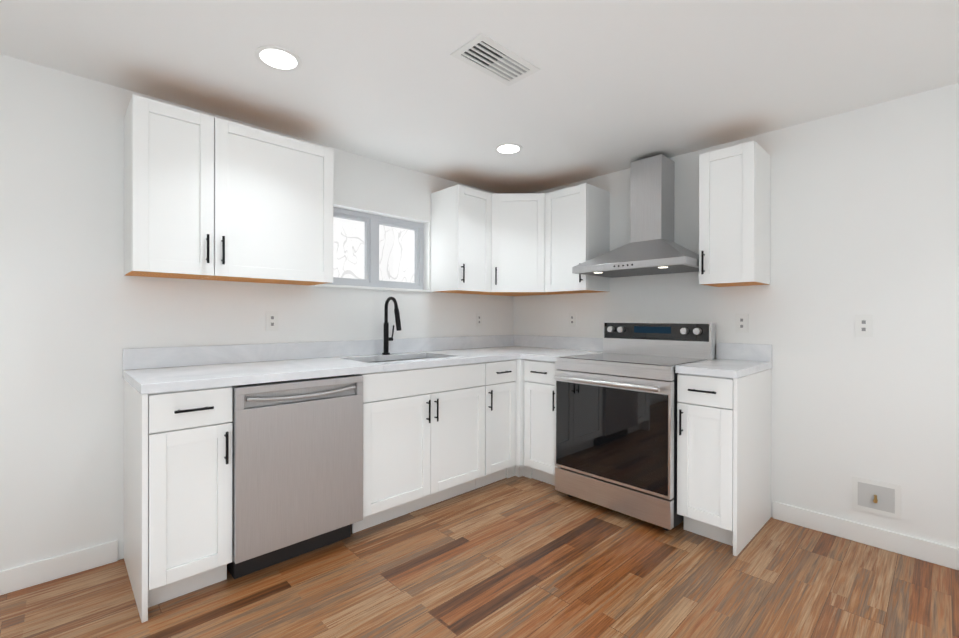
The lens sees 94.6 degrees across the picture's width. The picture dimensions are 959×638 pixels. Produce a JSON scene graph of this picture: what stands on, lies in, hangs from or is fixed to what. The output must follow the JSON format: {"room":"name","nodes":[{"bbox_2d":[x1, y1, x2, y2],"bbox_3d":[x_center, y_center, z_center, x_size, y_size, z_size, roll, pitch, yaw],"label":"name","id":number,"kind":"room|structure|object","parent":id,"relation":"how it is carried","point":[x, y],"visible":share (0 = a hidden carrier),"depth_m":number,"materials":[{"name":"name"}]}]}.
{"room":"kitchen","nodes":[
{"label":"kitchen","id":0,"kind":"room"},
{"bbox_2d":[0,54,512,570],"bbox_3d":[-1.403,0.024,2.555,4.900,2.276,0.150,0,0,-44],"label":"wall","id":1,"kind":"structure","parent":0,"point":[80,312],"depth_m":2.06,"materials":[{"name":"white paint"}]},
{"bbox_2d":[0,540,117,594],"bbox_3d":[-2.376,1.112,1.519,1.762,0.100,0.013,0,0,-44],"label":"baseboard","id":2,"kind":"structure","parent":1,"relation":"attached to","point":[39,572],"depth_m":1.98,"materials":[{"name":"white paint"}]},
{"bbox_2d":[124,94,213,279],"bbox_3d":[-1.485,-0.591,2.122,0.312,0.762,0.354,0,0,-44],"label":"upper cabinet","id":3,"kind":"object","parent":1,"relation":"attached to","point":[168,190],"visible":1,"depth_m":2.02,"materials":[{"name":"white wood"}]},
{"bbox_2d":[199,117,332,284],"bbox_3d":[-1.153,-0.591,2.438,0.602,0.762,0.354,0,0,-44],"label":"upper cabinet","id":4,"kind":"object","parent":1,"relation":"attached to","point":[273,207],"visible":0.94,"depth_m":2.32,"materials":[{"name":"white wood"}]},
{"bbox_2d":[266,311,277,330],"bbox_3d":[-1.224,0.012,2.615,0.070,0.116,0.008,0,0,-44],"label":"electrical outlet","id":5,"kind":"object","parent":1,"relation":"attached to","point":[271,320],"visible":1,"depth_m":2.61,"materials":[{"name":"white plastic"}]},
{"bbox_2d":[313,284,432,292],"bbox_3d":[-0.725,-0.214,3.135,0.940,0.018,0.094,0,0,-44],"label":"window sill","id":6,"kind":"structure","parent":1,"relation":"attached to","point":[365,287],"depth_m":3.05,"materials":[{"name":"white paint"}]},
{"bbox_2d":[326,207,423,289],"bbox_3d":[-0.773,-0.486,3.185,0.880,0.525,0.055,0,0,-44],"label":"window","id":7,"kind":"structure","parent":1,"relation":"in","point":[373,222],"depth_m":3.18,"materials":[{"name":"grey plastic"}]},
{"bbox_2d":[431,184,491,293],"bbox_3d":[-0.129,-0.590,3.416,0.345,0.762,0.354,0,0,-44],"label":"upper cabinet","id":8,"kind":"object","parent":1,"relation":"attached to","point":[461,238],"visible":1,"depth_m":3.31,"materials":[{"name":"white wood"}]},
{"bbox_2d":[476,313,481,326],"bbox_3d":[-0.004,0.006,3.779,0.070,0.116,0.008,0,0,-44],"label":"electrical outlet","id":9,"kind":"object","parent":1,"relation":"attached to","point":[478,319],"visible":1,"depth_m":3.77,"materials":[{"name":"white plastic"}]},
{"bbox_2d":[466,193,564,295],"bbox_3d":[0.303,-0.590,3.650,0.614,0.762,0.611,0,0,-44],"label":"upper cabinet","id":10,"kind":"object","parent":1,"relation":"attached to","point":[518,246],"visible":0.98,"depth_m":3.43,"materials":[{"name":"white wood"}]},
{"bbox_2d":[0,476,958,637],"bbox_3d":[0.165,1.219,0.912,4.900,0.100,4.700,0,0,-44],"label":"floor","id":11,"kind":"structure","parent":0,"point":[518,557],"depth_m":1.92,"materials":[{"name":"brown wood"}]},
{"bbox_2d":[124,379,232,622],"bbox_3d":[-1.382,0.725,2.015,0.315,0.876,0.660,0,0,-44],"label":"base cabinet","id":12,"kind":"object","parent":11,"relation":"on","point":[177,493],"visible":0.79,"depth_m":1.81,"materials":[{"name":"white wood"}]},
{"bbox_2d":[227,375,362,578],"bbox_3d":[-1.043,0.729,2.330,0.604,0.868,0.638,0,0,-44],"label":"dishwasher","id":13,"kind":"object","parent":11,"relation":"on","point":[297,467],"visible":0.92,"depth_m":2.07,"materials":[{"name":"silver metal"}]},
{"bbox_2d":[352,362,484,532],"bbox_3d":[-0.496,0.725,2.861,0.912,0.876,0.660,0,0,-44],"label":"base cabinet","id":14,"kind":"object","parent":11,"relation":"on","point":[423,437],"visible":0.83,"depth_m":2.61,"materials":[{"name":"white wood"}]},
{"bbox_2d":[123,335,522,393],"bbox_3d":[-0.478,0.314,2.873,2.817,0.337,0.664,0,0,-44],"label":"countertop","id":15,"kind":"structure","parent":14,"relation":"on","point":[157,370],"depth_m":2.45,"materials":[{"name":"stone"}]},
{"bbox_2d":[382,297,400,354],"bbox_3d":[-0.577,0.046,3.020,0.100,0.398,0.203,0,0,-44],"label":"faucet","id":16,"kind":"object","parent":15,"relation":"on","point":[387,338],"visible":1,"depth_m":3.04,"materials":[{"name":"black metal"}]},
{"bbox_2d":[475,360,515,488],"bbox_3d":[-0.052,0.725,3.283,0.307,0.876,0.660,0,0,-44],"label":"base cabinet","id":17,"kind":"object","parent":11,"relation":"on","point":[500,417],"visible":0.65,"depth_m":3.08,"materials":[{"name":"white wood"}]},
{"bbox_2d":[506,359,531,478],"bbox_3d":[0.300,0.725,3.617,0.664,0.876,0.664,0,0,-44],"label":"base cabinet","id":18,"kind":"object","parent":11,"relation":"on","point":[519,469],"visible":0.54,"depth_m":3.17,"materials":[{"name":"white wood"}]},
{"bbox_2d":[523,335,602,361],"bbox_3d":[0.642,0.216,3.264,0.657,0.140,0.315,0,0,-44],"label":"countertop","id":19,"kind":"structure","parent":18,"relation":"on","point":[540,348],"depth_m":3.52,"materials":[{"name":"stone"}]},
{"bbox_2d":[524,359,557,485],"bbox_3d":[0.639,0.727,3.265,0.660,0.876,0.312,0,0,-44],"label":"base cabinet","id":20,"kind":"object","parent":11,"relation":"on","point":[539,420],"visible":0.5,"depth_m":3.08,"materials":[{"name":"white wood"}]},
{"bbox_2d":[554,322,715,530],"bbox_3d":[0.974,0.594,2.835,0.734,1.145,0.755,0,0,-44],"label":"range","id":21,"kind":"object","parent":11,"relation":"on","point":[616,402],"visible":0.88,"depth_m":2.63,"materials":[{"name":"silver metal"}]},
{"bbox_2d":[677,369,771,555],"bbox_3d":[1.380,0.730,2.488,0.660,0.876,0.294,0,0,-44],"label":"base cabinet","id":22,"kind":"object","parent":11,"relation":"on","point":[723,459],"visible":0.94,"depth_m":2.31,"materials":[{"name":"white wood"}]},
{"bbox_2d":[675,343,771,377],"bbox_3d":[1.387,0.220,2.491,0.645,0.140,0.299,0,0,-44],"label":"countertop","id":23,"kind":"structure","parent":22,"relation":"on","point":[734,360],"depth_m":2.57,"materials":[{"name":"stone"}]},
{"bbox_2d":[0,0,958,193],"bbox_3d":[0.171,-1.157,0.907,4.900,0.100,4.700,0,0,-44],"label":"ceiling","id":24,"kind":"structure","parent":0,"point":[611,86],"depth_m":1.95,"materials":[{"name":"white paint"}]},
{"bbox_2d":[255,46,301,70],"bbox_3d":[-0.857,-1.109,1.889,0.184,0.004,0.184,0,0,-44],"label":"recessed light","id":25,"kind":"object","parent":24,"relation":"in","point":[278,58],"visible":1,"depth_m":1.88,"materials":[{"name":"white plastic"}]},
{"bbox_2d":[450,33,539,85],"bbox_3d":[0.074,-1.105,1.907,0.360,0.007,0.190,0,0,-44],"label":"ceiling vent","id":26,"kind":"object","parent":24,"relation":"in","point":[485,54],"visible":1,"depth_m":1.89,"materials":[{"name":"white plastic"}]},
{"bbox_2d":[494,143,522,153],"bbox_3d":[0.189,-1.109,2.887,0.184,0.004,0.184,0,0,-44],"label":"recessed light","id":27,"kind":"object","parent":24,"relation":"in","point":[508,148],"visible":1,"depth_m":2.87,"materials":[{"name":"white plastic"}]},
{"bbox_2d":[513,83,958,547],"bbox_3d":[1.938,0.032,2.495,0.150,2.276,4.550,0,0,-44],"label":"wall","id":28,"kind":"structure","parent":0,"point":[864,210],"depth_m":2.36,"materials":[{"name":"white paint"}]},
{"bbox_2d":[569,313,575,326],"bbox_3d":[0.758,0.006,3.615,0.008,0.116,0.070,0,0,-44],"label":"electrical outlet","id":29,"kind":"object","parent":28,"relation":"attached to","point":[572,319],"visible":1,"depth_m":3.61,"materials":[{"name":"white plastic"}]},
{"bbox_2d":[545,183,609,293],"bbox_3d":[0.735,-0.588,3.386,0.354,0.762,0.372,0,0,-44],"label":"upper cabinet","id":30,"kind":"object","parent":28,"relation":"attached to","point":[577,224],"visible":0.94,"depth_m":3.28,"materials":[{"name":"white wood"}]},
{"bbox_2d":[572,154,698,277],"bbox_3d":[1.074,-0.691,2.925,0.500,0.766,0.755,0,0,-44],"label":"range hood","id":31,"kind":"object","parent":28,"relation":"attached to","point":[652,247],"visible":0.85,"depth_m":2.92,"materials":[{"name":"silver metal"}]},
{"bbox_2d":[699,141,770,286],"bbox_3d":[1.490,-0.585,2.595,0.354,0.762,0.287,0,0,-44],"label":"upper cabinet","id":32,"kind":"object","parent":28,"relation":"attached to","point":[734,215],"visible":1,"depth_m":2.50,"materials":[{"name":"white wood"}]},
{"bbox_2d":[735,314,748,332],"bbox_3d":[1.612,0.025,2.720,0.008,0.116,0.070,0,0,-44],"label":"electrical outlet","id":33,"kind":"object","parent":28,"relation":"attached to","point":[741,323],"visible":1,"depth_m":2.72,"materials":[{"name":"white plastic"}]},
{"bbox_2d":[855,315,872,336],"bbox_3d":[2.004,0.035,2.309,0.008,0.116,0.070,0,0,-44],"label":"electrical outlet","id":34,"kind":"object","parent":28,"relation":"attached to","point":[863,325],"visible":1,"depth_m":2.31,"materials":[{"name":"white plastic"}]},
{"bbox_2d":[773,501,958,569],"bbox_3d":[2.534,1.123,1.752,0.013,0.100,2.345,0,0,-44],"label":"baseboard","id":35,"kind":"structure","parent":28,"relation":"attached to","point":[924,550],"depth_m":2.28,"materials":[{"name":"white paint"}]},
{"bbox_2d":[852,476,900,519],"bbox_3d":[2.029,0.915,2.268,0.029,0.170,0.190,0,0,-44],"label":"outlet box","id":36,"kind":"object","parent":28,"relation":"attached to","point":[877,497],"visible":1,"depth_m":2.27,"materials":[{"name":"white plastic"}]},
{"label":"outside","id":37,"kind":"structure","parent":0,"visible":0},
{"bbox_2d":[333,217,414,282],"bbox_3d":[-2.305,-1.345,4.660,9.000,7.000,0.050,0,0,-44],"label":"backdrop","id":38,"kind":"structure","parent":37,"point":[356,237],"depth_m":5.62,"materials":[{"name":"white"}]}
]}

